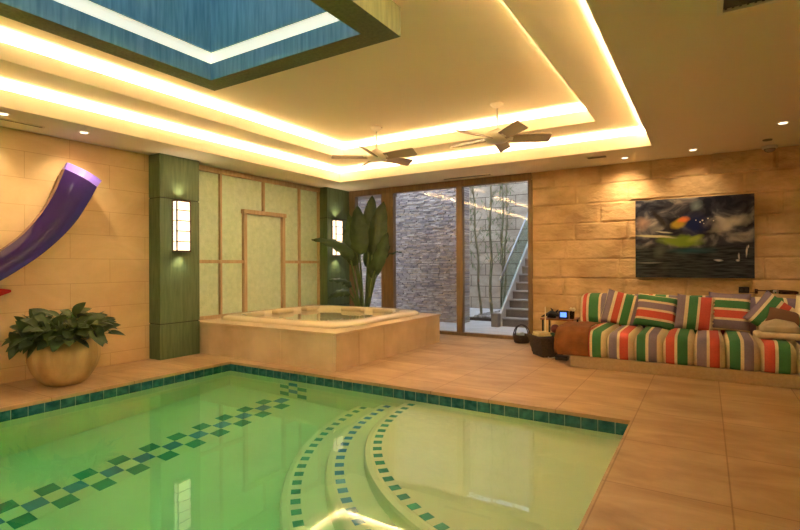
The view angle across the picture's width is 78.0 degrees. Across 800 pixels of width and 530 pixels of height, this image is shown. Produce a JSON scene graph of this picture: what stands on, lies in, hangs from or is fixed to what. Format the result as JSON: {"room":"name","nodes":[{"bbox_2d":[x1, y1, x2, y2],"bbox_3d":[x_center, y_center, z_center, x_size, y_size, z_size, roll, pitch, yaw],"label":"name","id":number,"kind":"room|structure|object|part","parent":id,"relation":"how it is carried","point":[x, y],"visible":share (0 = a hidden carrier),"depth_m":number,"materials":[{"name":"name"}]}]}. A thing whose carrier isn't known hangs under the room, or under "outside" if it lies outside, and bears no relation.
{"room":"spa","nodes":[
{"label":"spa","id":0,"kind":"room"},
{"bbox_2d":[0,126,215,383],"bbox_3d":[-4.455,-0.411,5.190,0.200,3.360,12.530,0,0,32],"label":"wall","id":1,"kind":"structure","parent":0,"point":[102,261],"depth_m":6.00,"materials":[{"name":"stone"}]},
{"bbox_2d":[0,289,10,295],"bbox_3d":[-4.461,0.615,4.729,0.270,0.752,1.135,0,0,32],"label":"wall sculpture","id":2,"kind":"object","parent":1,"relation":"attached to","point":[2,291],"visible":1,"depth_m":5.09,"materials":[{"name":"red paint"}]},
{"bbox_2d":[0,162,101,280],"bbox_3d":[-4.127,-0.353,5.150,0.400,1.681,1.807,0,0,32],"label":"wall sculpture","id":3,"kind":"object","parent":1,"relation":"attached to","point":[75,186],"visible":1,"depth_m":5.46,"materials":[{"name":"purple paint"}]},
{"bbox_2d":[149,153,199,359],"bbox_3d":[-3.139,-0.115,6.884,0.249,2.757,0.605,0,0,32],"label":"pilaster","id":4,"kind":"object","parent":1,"relation":"attached to","point":[174,287],"visible":0.88,"depth_m":6.70,"materials":[{"name":"paint"}]},
{"bbox_3d":[-3.144,-1.205,6.884,0.249,0.578,0.605,0,0,32],"label":"painted panel","id":5,"kind":"part","parent":4,"relation":"part of","materials":[{"name":"green paint"}]},
{"bbox_3d":[-3.139,-0.060,6.884,0.249,1.683,0.605,0,0,32],"label":"painted panel","id":6,"kind":"part","parent":4,"relation":"part of","materials":[{"name":"green paint"}]},
{"bbox_3d":[-3.134,1.029,6.884,0.249,0.468,0.605,0,0,32],"label":"painted panel","id":7,"kind":"part","parent":4,"relation":"part of","materials":[{"name":"green paint"}]},
{"bbox_2d":[172,199,190,251],"bbox_3d":[-2.998,-0.537,6.772,0.108,0.710,0.216,0,0,32],"label":"wall sconce","id":8,"kind":"object","parent":4,"relation":"attached to","point":[181,209],"visible":1,"depth_m":6.72,"materials":[{"name":"white glass"}]},
{"bbox_3d":[-2.994,-0.811,6.769,0.080,0.115,0.200,0,0,32],"label":"pane","id":9,"kind":"part","parent":8,"relation":"part of","materials":[{"name":"beige glass"}]},
{"bbox_3d":[-2.993,-0.679,6.769,0.080,0.136,0.200,0,0,32],"label":"pane","id":10,"kind":"part","parent":8,"relation":"part of","materials":[{"name":"beige glass"}]},
{"bbox_3d":[-2.993,-0.537,6.769,0.080,0.136,0.200,0,0,32],"label":"pane","id":11,"kind":"part","parent":8,"relation":"part of","materials":[{"name":"beige glass"}]},
{"bbox_3d":[-2.992,-0.395,6.769,0.080,0.136,0.200,0,0,32],"label":"pane","id":12,"kind":"part","parent":8,"relation":"part of","materials":[{"name":"beige glass"}]},
{"bbox_3d":[-2.991,-0.264,6.769,0.080,0.115,0.200,0,0,32],"label":"pane","id":13,"kind":"part","parent":8,"relation":"part of","materials":[{"name":"beige glass"}]},
{"bbox_2d":[198,165,319,319],"bbox_3d":[-2.304,-0.343,8.374,0.098,2.295,2.810,0,0,32],"label":"wall panel","id":14,"kind":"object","parent":1,"relation":"in","point":[257,251],"depth_m":8.24,"materials":[{"name":"beige paper"}]},
{"bbox_3d":[-2.936,-0.745,7.424,0.024,1.325,0.470,0,0,32],"label":"glass panel","id":15,"kind":"part","parent":14,"relation":"part of","materials":[{"name":"beige glass"}]},
{"bbox_3d":[-2.932,0.362,7.422,0.024,0.790,0.466,0,0,32],"label":"glass panel","id":16,"kind":"part","parent":14,"relation":"part of","materials":[{"name":"beige glass"}]},
{"bbox_3d":[-2.677,0.361,7.833,0.024,0.790,0.405,0,0,32],"label":"glass panel","id":17,"kind":"part","parent":14,"relation":"part of","materials":[{"name":"beige glass"}]},
{"bbox_3d":[-2.681,-0.496,7.833,0.024,0.825,0.405,0,0,32],"label":"glass panel","id":18,"kind":"part","parent":14,"relation":"part of","materials":[{"name":"beige glass"}]},
{"bbox_3d":[-2.573,-1.159,8.012,0.024,0.500,0.826,0,0,32],"label":"glass panel","id":19,"kind":"part","parent":14,"relation":"part of","materials":[{"name":"beige glass"}]},
{"bbox_3d":[-2.331,-0.043,8.395,0.024,1.595,0.796,0,0,32],"label":"glass panel","id":20,"kind":"part","parent":14,"relation":"part of","materials":[{"name":"beige glass"}]},
{"bbox_3d":[-2.115,-1.161,8.752,0.024,0.500,0.818,0,0,32],"label":"glass panel","id":21,"kind":"part","parent":14,"relation":"part of","materials":[{"name":"beige glass"}]},
{"bbox_3d":[-1.990,0.358,8.942,0.024,0.790,0.371,0,0,32],"label":"glass panel","id":22,"kind":"part","parent":14,"relation":"part of","materials":[{"name":"beige glass"}]},
{"bbox_3d":[-1.994,-0.499,8.942,0.024,0.825,0.371,0,0,32],"label":"glass panel","id":23,"kind":"part","parent":14,"relation":"part of","materials":[{"name":"beige glass"}]},
{"bbox_3d":[-1.741,0.357,9.345,0.024,0.790,0.481,0,0,32],"label":"glass panel","id":24,"kind":"part","parent":14,"relation":"part of","materials":[{"name":"beige glass"}]},
{"bbox_3d":[-1.745,-0.750,9.345,0.024,1.325,0.481,0,0,32],"label":"glass panel","id":25,"kind":"part","parent":14,"relation":"part of","materials":[{"name":"beige glass"}]},
{"bbox_2d":[320,187,349,305],"bbox_3d":[-1.317,-0.123,9.823,0.249,2.757,0.690,0,0,32],"label":"pilaster","id":26,"kind":"object","parent":1,"relation":"attached to","point":[334,203],"visible":0.53,"depth_m":9.57,"materials":[{"name":"paint"}]},
{"bbox_3d":[-1.322,-1.212,9.823,0.249,0.578,0.690,0,0,32],"label":"painted panel","id":27,"kind":"part","parent":26,"relation":"part of","materials":[{"name":"green paint"}]},
{"bbox_2d":[332,219,342,255],"bbox_3d":[-1.221,-0.535,9.638,0.108,0.710,0.216,0,0,32],"label":"wall sconce","id":28,"kind":"object","parent":26,"relation":"attached to","point":[337,225],"visible":0.66,"depth_m":9.57,"materials":[{"name":"white glass"}]},
{"bbox_3d":[-1.217,-0.808,9.635,0.080,0.115,0.200,0,0,32],"label":"pane","id":29,"kind":"part","parent":28,"relation":"part of","materials":[{"name":"beige glass"}]},
{"bbox_3d":[-1.217,-0.677,9.635,0.080,0.136,0.200,0,0,32],"label":"pane","id":30,"kind":"part","parent":28,"relation":"part of","materials":[{"name":"beige glass"}]},
{"bbox_3d":[-1.216,-0.535,9.635,0.080,0.136,0.200,0,0,32],"label":"pane","id":31,"kind":"part","parent":28,"relation":"part of","materials":[{"name":"beige glass"}]},
{"bbox_2d":[0,0,799,191],"bbox_3d":[-0.341,-1.766,2.518,10.020,0.515,12.730,0,0,32],"label":"ceiling","id":32,"kind":"structure","parent":0,"point":[638,80],"depth_m":5.20,"materials":[{"name":"beige paint"}]},
{"bbox_2d":[0,112,10,115],"bbox_3d":[-3.896,-1.485,4.847,0.120,0.015,0.120,0,0,32],"label":"recessed light","id":33,"kind":"object","parent":32,"relation":"in","point":[1,113],"visible":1,"depth_m":4.84,"materials":[{"name":"white glass"}]},
{"bbox_2d":[0,118,44,128],"bbox_3d":[-4.357,-1.486,4.521,0.056,0.009,1.920,0,0,32],"label":"air slot","id":34,"kind":"object","parent":32,"relation":"attached to","point":[3,119],"visible":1,"depth_m":5.16,"materials":[{"name":"brown metal"}]},
{"bbox_2d":[0,0,400,90],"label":"skylight","id":35,"kind":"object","parent":32,"relation":"attached to","point":[214,45],"depth_m":4.12,"materials":[{"name":"blue glass"}]},
{"bbox_2d":[54,0,399,63],"bbox_3d":[-1.931,-1.954,2.732,2.185,0.115,3.818,0,0,32],"label":"light","id":36,"kind":"object","parent":35,"relation":"on","point":[97,10],"depth_m":4.13,"materials":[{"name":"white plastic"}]},
{"bbox_2d":[331,126,416,166],"bbox_3d":[-0.303,-1.731,7.039,1.203,0.485,1.256,0,0,32],"label":"ceiling fan","id":37,"kind":"object","parent":32,"relation":"hanging from","point":[376,155],"visible":1,"depth_m":6.98,"materials":[{"name":"brown wood"}]},
{"bbox_3d":[-0.719,-1.547,7.043,0.510,0.081,0.149,0,0,-3],"label":"blade","id":38,"kind":"part","parent":37,"relation":"part of","materials":[{"name":"beige wood"}]},
{"bbox_3d":[-0.434,-1.548,6.691,0.149,0.081,0.510,0,0,15],"label":"blade","id":39,"kind":"part","parent":37,"relation":"part of","materials":[{"name":"beige wood"}]},
{"bbox_3d":[-0.036,-1.550,7.305,0.510,0.081,0.149,0,0,-39],"label":"blade","id":40,"kind":"part","parent":37,"relation":"part of","materials":[{"name":"beige wood"}]},
{"bbox_3d":[-0.014,-1.550,6.850,0.512,0.081,0.152,0,0,32],"label":"blade","id":41,"kind":"part","parent":37,"relation":"part of","materials":[{"name":"beige wood"}]},
{"bbox_2d":[444,174,489,179],"bbox_3d":[1.129,-1.509,8.427,0.870,0.009,0.096,0,0,32],"label":"air slot","id":42,"kind":"object","parent":32,"relation":"attached to","point":[482,174],"visible":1,"depth_m":8.39,"materials":[{"name":"brown"}]},
{"bbox_2d":[450,101,551,152],"bbox_3d":[1.177,-1.738,6.069,1.234,0.485,1.247,0,0,32],"label":"ceiling fan","id":43,"kind":"object","parent":32,"relation":"hanging from","point":[500,138],"visible":1,"depth_m":5.97,"materials":[{"name":"brown wood"}]},
{"bbox_3d":[0.891,-1.554,6.283,0.510,0.081,0.149,0,0,39],"label":"blade","id":44,"kind":"part","parent":43,"relation":"part of","materials":[{"name":"beige wood"}]},
{"bbox_3d":[0.868,-1.554,5.831,0.510,0.081,0.149,0,0,-33],"label":"blade","id":45,"kind":"part","parent":43,"relation":"part of","materials":[{"name":"beige wood"}]},
{"bbox_3d":[1.190,-1.792,6.041,0.024,0.275,0.023,0,0,32],"label":"down rod","id":46,"kind":"part","parent":43,"relation":"part of","materials":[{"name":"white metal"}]},
{"bbox_3d":[1.329,-1.556,6.400,0.149,0.081,0.510,0,0,21],"label":"blade","id":47,"kind":"part","parent":43,"relation":"part of","materials":[{"name":"beige wood"}]},
{"bbox_3d":[1.290,-1.555,5.669,0.149,0.081,0.510,0,0,-15],"label":"blade","id":48,"kind":"part","parent":43,"relation":"part of","materials":[{"name":"beige wood"}]},
{"bbox_3d":[1.575,-1.557,6.021,0.510,0.081,0.149,0,0,3],"label":"blade","id":49,"kind":"part","parent":43,"relation":"part of","materials":[{"name":"beige wood"}]},
{"bbox_2d":[586,155,605,158],"bbox_3d":[2.756,-1.516,6.924,0.260,0.009,0.136,0,0,32],"label":"air slot","id":50,"kind":"object","parent":32,"relation":"attached to","point":[601,156],"visible":1,"depth_m":6.92,"materials":[{"name":"brown metal"}]},
{"bbox_2d":[717,0,786,15],"bbox_3d":[2.161,-1.506,2.433,1.000,0.024,0.620,0,0,32],"label":"ceiling vent","id":51,"kind":"object","parent":32,"relation":"in","point":[724,7],"visible":1,"depth_m":2.85,"materials":[{"name":"brown metal"}]},
{"bbox_2d":[762,145,777,152],"bbox_3d":[4.740,-1.488,6.329,0.170,0.081,0.170,0,0,32],"label":"ceiling sensor","id":52,"kind":"object","parent":32,"relation":"attached to","point":[768,148],"visible":1,"depth_m":6.29,"materials":[{"name":"beige plastic"}]},
{"bbox_2d":[776,121,789,124],"bbox_3d":[4.091,-1.519,5.272,0.120,0.015,0.120,0,0,32],"label":"recessed light","id":53,"kind":"object","parent":32,"relation":"in","point":[781,122],"visible":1,"depth_m":5.25,"materials":[{"name":"white glass"}]},
{"bbox_2d":[0,308,799,529],"bbox_3d":[0.122,1.300,5.693,12.200,0.100,18.200,0,0,32],"label":"floor","id":54,"kind":"structure","parent":0,"point":[691,454],"depth_m":4.27,"materials":[{"name":"beige stone"}]},
{"bbox_2d":[2,302,125,386],"bbox_3d":[-3.594,0.831,5.239,1.040,0.868,1.060,0,0,-1],"label":"potted plant","id":55,"kind":"object","parent":54,"relation":"on","point":[66,351],"visible":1,"depth_m":5.06,"materials":[{"name":"green plant"}]},
{"bbox_3d":[-3.595,1.018,5.290,0.666,0.495,0.670,0,0,32],"label":"pot","id":56,"kind":"part","parent":55,"relation":"part of","materials":[{"name":"ceramic"}]},
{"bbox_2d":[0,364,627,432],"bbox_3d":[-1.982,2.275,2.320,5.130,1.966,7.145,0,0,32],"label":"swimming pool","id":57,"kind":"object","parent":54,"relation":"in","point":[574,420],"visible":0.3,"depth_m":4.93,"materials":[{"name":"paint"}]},
{"bbox_2d":[0,370,623,529],"bbox_3d":[-1.982,2.263,2.320,4.890,1.790,6.905,0,0,32],"label":"pool water","id":58,"kind":"object","parent":57,"relation":"in","point":[228,449],"visible":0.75,"depth_m":3.43,"materials":[{"name":"green liquid"}]},
{"bbox_2d":[199,313,440,371],"bbox_3d":[-1.167,1.027,7.615,2.655,0.455,2.690,0,0,32],"label":"platform","id":59,"kind":"object","parent":54,"relation":"on","point":[327,349],"visible":0.74,"depth_m":6.47,"materials":[{"name":"tile"}]},
{"bbox_2d":[221,305,418,327],"bbox_3d":[-1.184,0.965,7.725,2.376,0.501,2.333,0,0,32],"label":"hot tub","id":60,"kind":"object","parent":59,"relation":"in","point":[392,313],"visible":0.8,"depth_m":7.19,"materials":[{"name":"beige plastic"}]},
{"bbox_2d":[260,310,386,328],"bbox_3d":[-1.184,1.014,7.725,2.057,0.442,2.020,0,0,32],"label":"water","id":61,"kind":"object","parent":60,"relation":"in","point":[318,315],"visible":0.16,"depth_m":7.83,"materials":[{"name":"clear liquid"}]},
{"bbox_2d":[311,195,401,306],"bbox_3d":[-0.815,-0.037,9.255,1.652,2.581,0.490,0,0,-8],"label":"potted plant","id":62,"kind":"object","parent":54,"relation":"on","point":[366,234],"visible":0.81,"depth_m":9.19,"materials":[{"name":"green plant"}]},
{"bbox_2d":[470,310,499,320],"bbox_3d":[2.715,1.208,12.286,0.860,0.059,3.040,0,0,32],"label":"planting bed","id":63,"kind":"object","parent":54,"relation":"on","point":[478,318],"visible":0.07,"depth_m":11.09,"materials":[{"name":"grey stone"}]},
{"bbox_2d":[469,186,489,314],"bbox_3d":[1.691,-0.817,11.517,0.825,3.999,0.575,0,0,32],"label":"stalk","id":64,"kind":"object","parent":63,"relation":"in","point":[474,213],"visible":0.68,"depth_m":11.47,"materials":[{"name":"green plant"}]},
{"bbox_2d":[471,311,498,317],"bbox_3d":[2.681,1.158,12.243,0.857,0.072,2.901,0,0,32],"label":"pebbles","id":65,"kind":"object","parent":63,"relation":"on","point":[487,314],"visible":0.23,"depth_m":11.34,"materials":[{"name":"white stone"}]},
{"bbox_2d":[478,184,502,314],"bbox_3d":[2.094,-1.104,11.474,0.746,4.571,0.534,0,0,32],"label":"stalk","id":66,"kind":"object","parent":63,"relation":"on","point":[489,218],"visible":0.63,"depth_m":11.43,"materials":[{"name":"green plant"}]},
{"bbox_2d":[492,184,514,308],"bbox_3d":[2.492,-0.993,11.985,0.676,4.346,0.508,0,0,32],"label":"stalk","id":67,"kind":"object","parent":63,"relation":"on","point":[501,189],"visible":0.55,"depth_m":11.98,"materials":[{"name":"green plant"}]},
{"bbox_2d":[493,183,520,301],"bbox_3d":[2.479,-0.956,11.414,0.782,4.271,0.534,0,0,32],"label":"stalk","id":68,"kind":"object","parent":63,"relation":"on","point":[506,194],"visible":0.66,"depth_m":11.38,"materials":[{"name":"green plant"}]},
{"bbox_2d":[491,212,527,327],"bbox_3d":[3.324,-0.390,10.831,1.640,3.251,3.015,0,0,32],"label":"stair","id":69,"kind":"structure","parent":54,"relation":"on","point":[513,312],"depth_m":10.36,"materials":[{"name":"grey concrete"}]},
{"bbox_3d":[2.778,-0.849,11.244,0.044,2.328,2.871,0,0,32],"label":"handrail","id":70,"kind":"part","parent":69,"relation":"part of","materials":[{"name":"silver metal"}]},
{"bbox_2d":[513,324,529,342],"bbox_3d":[1.964,1.095,7.963,0.290,0.294,0.290,0,0,32],"label":"basket","id":71,"kind":"object","parent":54,"relation":"on","point":[517,338],"visible":0.89,"depth_m":7.87,"materials":[{"name":"wicker"}]},
{"bbox_2d":[527,334,562,357],"bbox_3d":[2.039,1.107,6.822,0.410,0.268,0.410,0,0,-11],"label":"wicker basket","id":72,"kind":"object","parent":54,"relation":"on","point":[543,347],"visible":0.65,"depth_m":6.66,"materials":[{"name":"brown wicker"}]},
{"bbox_2d":[532,331,551,336],"bbox_3d":[1.957,0.944,6.814,0.200,0.053,0.200,0,0,-11],"label":"folded towel","id":73,"kind":"object","parent":72,"relation":"on","point":[535,333],"visible":1,"depth_m":6.75,"materials":[{"name":"beige fabric"}]},
{"bbox_3d":[2.134,0.956,6.833,0.220,0.028,0.224,0,0,32],"label":"folded towel","id":74,"kind":"object","parent":72,"relation":"on","visible":0},
{"bbox_2d":[551,324,557,332],"bbox_3d":[2.152,0.879,6.845,0.124,0.124,0.124,0,0,32],"label":"ball","id":75,"kind":"object","parent":74,"relation":"on","point":[553,327],"visible":0.64,"depth_m":6.81,"materials":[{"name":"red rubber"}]},
{"bbox_2d":[548,354,568,360],"bbox_3d":[2.073,1.211,6.532,0.136,0.059,0.331,0,0,-42],"label":"power adapter","id":76,"kind":"object","parent":54,"relation":"on","point":[557,357],"visible":1,"depth_m":6.44,"materials":[{"name":"black plastic"}]},
{"bbox_2d":[540,316,579,331],"bbox_3d":[2.401,1.012,7.397,0.480,0.455,0.420,0,0,32],"label":"side table","id":77,"kind":"object","parent":54,"relation":"on","point":[543,318],"visible":0.52,"depth_m":7.32,"materials":[{"name":"brown wood"}]},
{"bbox_2d":[541,308,558,317],"bbox_3d":[2.261,0.710,7.401,0.287,0.148,0.090,0,0,32],"label":"ornament","id":78,"kind":"object","parent":77,"relation":"on","point":[551,314],"visible":0.96,"depth_m":7.36,"materials":[{"name":"black plastic"}]},
{"bbox_2d":[559,310,568,318],"bbox_3d":[2.406,0.724,7.250,0.135,0.119,0.063,0,0,32],"label":"clock radio","id":79,"kind":"object","parent":77,"relation":"on","point":[562,314],"visible":1,"depth_m":7.22,"materials":[{"name":"black plastic"}]},
{"bbox_2d":[569,307,575,318],"bbox_3d":[2.517,0.698,7.205,0.083,0.170,0.092,0,0,32],"label":"tumbler","id":80,"kind":"object","parent":77,"relation":"on","point":[572,312],"visible":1,"depth_m":7.18,"materials":[{"name":"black glass"}]},
{"bbox_3d":[2.513,0.727,7.209,0.072,0.114,0.072,0,0,32],"label":"glass","id":81,"kind":"part","parent":80,"relation":"part of","materials":[{"name":"black glass"}]},
{"bbox_2d":[571,293,799,388],"bbox_3d":[4.178,0.815,5.748,4.160,0.835,1.690,0,0,32],"label":"sofa","id":82,"kind":"object","parent":54,"relation":"on","point":[714,355],"visible":0.56,"depth_m":5.49,"materials":[{"name":"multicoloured fabric"}]},
{"bbox_2d":[554,321,598,356],"bbox_3d":[2.258,0.921,6.308,0.407,0.359,0.702,0,0,32],"label":"throw blanket","id":83,"kind":"object","parent":82,"relation":"on","point":[571,337],"visible":1,"depth_m":6.04,"materials":[{"name":"brown fabric"}]},
{"bbox_2d":[600,289,639,326],"bbox_3d":[2.999,0.587,6.637,0.589,0.543,0.231,0,0,27],"label":"cushion","id":84,"kind":"object","parent":82,"relation":"on","point":[620,308],"visible":0.9,"depth_m":6.58,"materials":[{"name":"fabric"}]},
{"bbox_2d":[633,293,676,329],"bbox_3d":[3.314,0.596,6.395,0.518,0.469,0.245,0,0,35],"label":"cushion","id":85,"kind":"object","parent":82,"relation":"on","point":[654,311],"visible":1,"depth_m":6.33,"materials":[{"name":"fabric"}]},
{"bbox_3d":[4.442,0.746,6.231,4.100,0.699,0.470,0,0,32],"label":"backrest","id":86,"kind":"part","parent":82,"relation":"part of","materials":[{"name":"fabric"}]},
{"bbox_2d":[674,293,714,330],"bbox_3d":[3.653,0.591,6.126,0.456,0.469,0.230,0,0,27],"label":"cushion","id":87,"kind":"object","parent":82,"relation":"on","point":[694,313],"visible":0.94,"depth_m":6.06,"materials":[{"name":"fabric"}]},
{"bbox_2d":[709,292,750,332],"bbox_3d":[4.006,0.568,6.013,0.453,0.481,0.218,0,0,35],"label":"cushion","id":88,"kind":"object","parent":82,"relation":"on","point":[729,309],"visible":0.86,"depth_m":5.94,"materials":[{"name":"fabric"}]},
{"bbox_2d":[742,290,794,326],"bbox_3d":[4.341,0.587,5.746,0.602,0.597,0.226,0,0,29],"label":"cushion","id":89,"kind":"object","parent":82,"relation":"on","point":[758,314],"visible":0.41,"depth_m":5.74,"materials":[{"name":"fabric"}]},
{"bbox_2d":[753,330,799,340],"bbox_3d":[4.029,0.746,5.270,0.400,0.063,0.300,0,0,28],"label":"folded towel","id":90,"kind":"object","parent":82,"relation":"on","point":[761,335],"visible":0.86,"depth_m":5.17,"materials":[{"name":"beige fabric"}]},
{"bbox_2d":[758,319,799,333],"bbox_3d":[4.068,0.643,5.302,0.352,0.133,0.254,0,0,32],"label":"folded cloth","id":91,"kind":"object","parent":90,"relation":"on","point":[774,325],"visible":1,"depth_m":5.23,"materials":[{"name":"beige fabric"}]},
{"bbox_2d":[794,294,799,333],"bbox_3d":[4.565,0.576,5.349,0.568,0.507,0.265,0,0,37],"label":"cushion","id":92,"kind":"object","parent":82,"relation":"on","point":[797,305],"visible":0.48,"depth_m":5.47,"materials":[{"name":"fabric"}]},
{"bbox_2d":[358,187,469,322],"bbox_3d":[-0.331,-0.503,11.825,4.181,3.508,0.345,0,0,32],"label":"wall","id":93,"kind":"structure","parent":0,"point":[426,278],"depth_m":11.07,"materials":[{"name":"stone"}]},
{"bbox_2d":[469,181,527,308],"bbox_3d":[3.563,-1.365,13.730,9.600,5.200,0.300,0,0,32],"label":"wall","id":94,"kind":"structure","parent":0,"point":[520,194],"depth_m":14.08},
{"bbox_2d":[531,145,799,332],"bbox_3d":[4.708,-0.450,6.677,5.830,3.360,0.347,0,0,32],"label":"wall","id":95,"kind":"structure","parent":0,"point":[584,217],"depth_m":7.30,"materials":[{"name":"stone"}]},
{"bbox_2d":[349,173,532,339],"bbox_3d":[0.493,-0.132,9.177,4.010,2.760,0.120,0,0,32],"label":"door","id":96,"kind":"structure","parent":95,"relation":"in","point":[388,195],"depth_m":8.78,"materials":[{"name":"brown wood"}]},
{"bbox_2d":[635,193,754,277],"bbox_3d":[4.040,-0.382,6.833,1.410,1.110,0.065,0,0,32],"label":"painting","id":97,"kind":"object","parent":95,"relation":"attached to","point":[708,236],"visible":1,"depth_m":6.78,"materials":[{"name":"paint"}]},
{"bbox_2d":[739,287,748,292],"bbox_3d":[4.572,0.326,6.562,0.115,0.080,0.069,0,0,32],"label":"wall outlet","id":98,"kind":"object","parent":95,"relation":"attached to","point":[741,289],"visible":1,"depth_m":6.54,"materials":[{"name":"black plastic"}]},
{"bbox_2d":[750,289,798,294],"bbox_3d":[4.794,0.338,6.336,0.127,0.064,0.501,0,0,-43],"label":"reading lamp","id":99,"kind":"object","parent":95,"relation":"attached to","point":[774,291],"visible":0.98,"depth_m":6.27,"materials":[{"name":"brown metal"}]},
{"bbox_2d":[765,307,799,325],"bbox_3d":[4.296,0.597,5.503,0.372,0.250,0.182,0,0,40],"label":"cushion","id":100,"kind":"object","parent":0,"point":[774,313],"visible":0.59,"depth_m":5.47,"materials":[{"name":"brown fabric"}]},
{"bbox_3d":[-1.672,-0.493,13.818,0.200,3.500,5.070,0,0,32],"label":"wall","id":101,"kind":"structure","parent":0,"visible":0},
{"bbox_2d":[358,194,396,199],"bbox_3d":[-1.500,-1.719,11.543,2.500,0.250,1.750,0,0,32],"label":"trim","id":102,"kind":"structure","parent":101,"relation":"attached to","point":[377,196],"depth_m":11.61,"materials":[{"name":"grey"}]}
]}

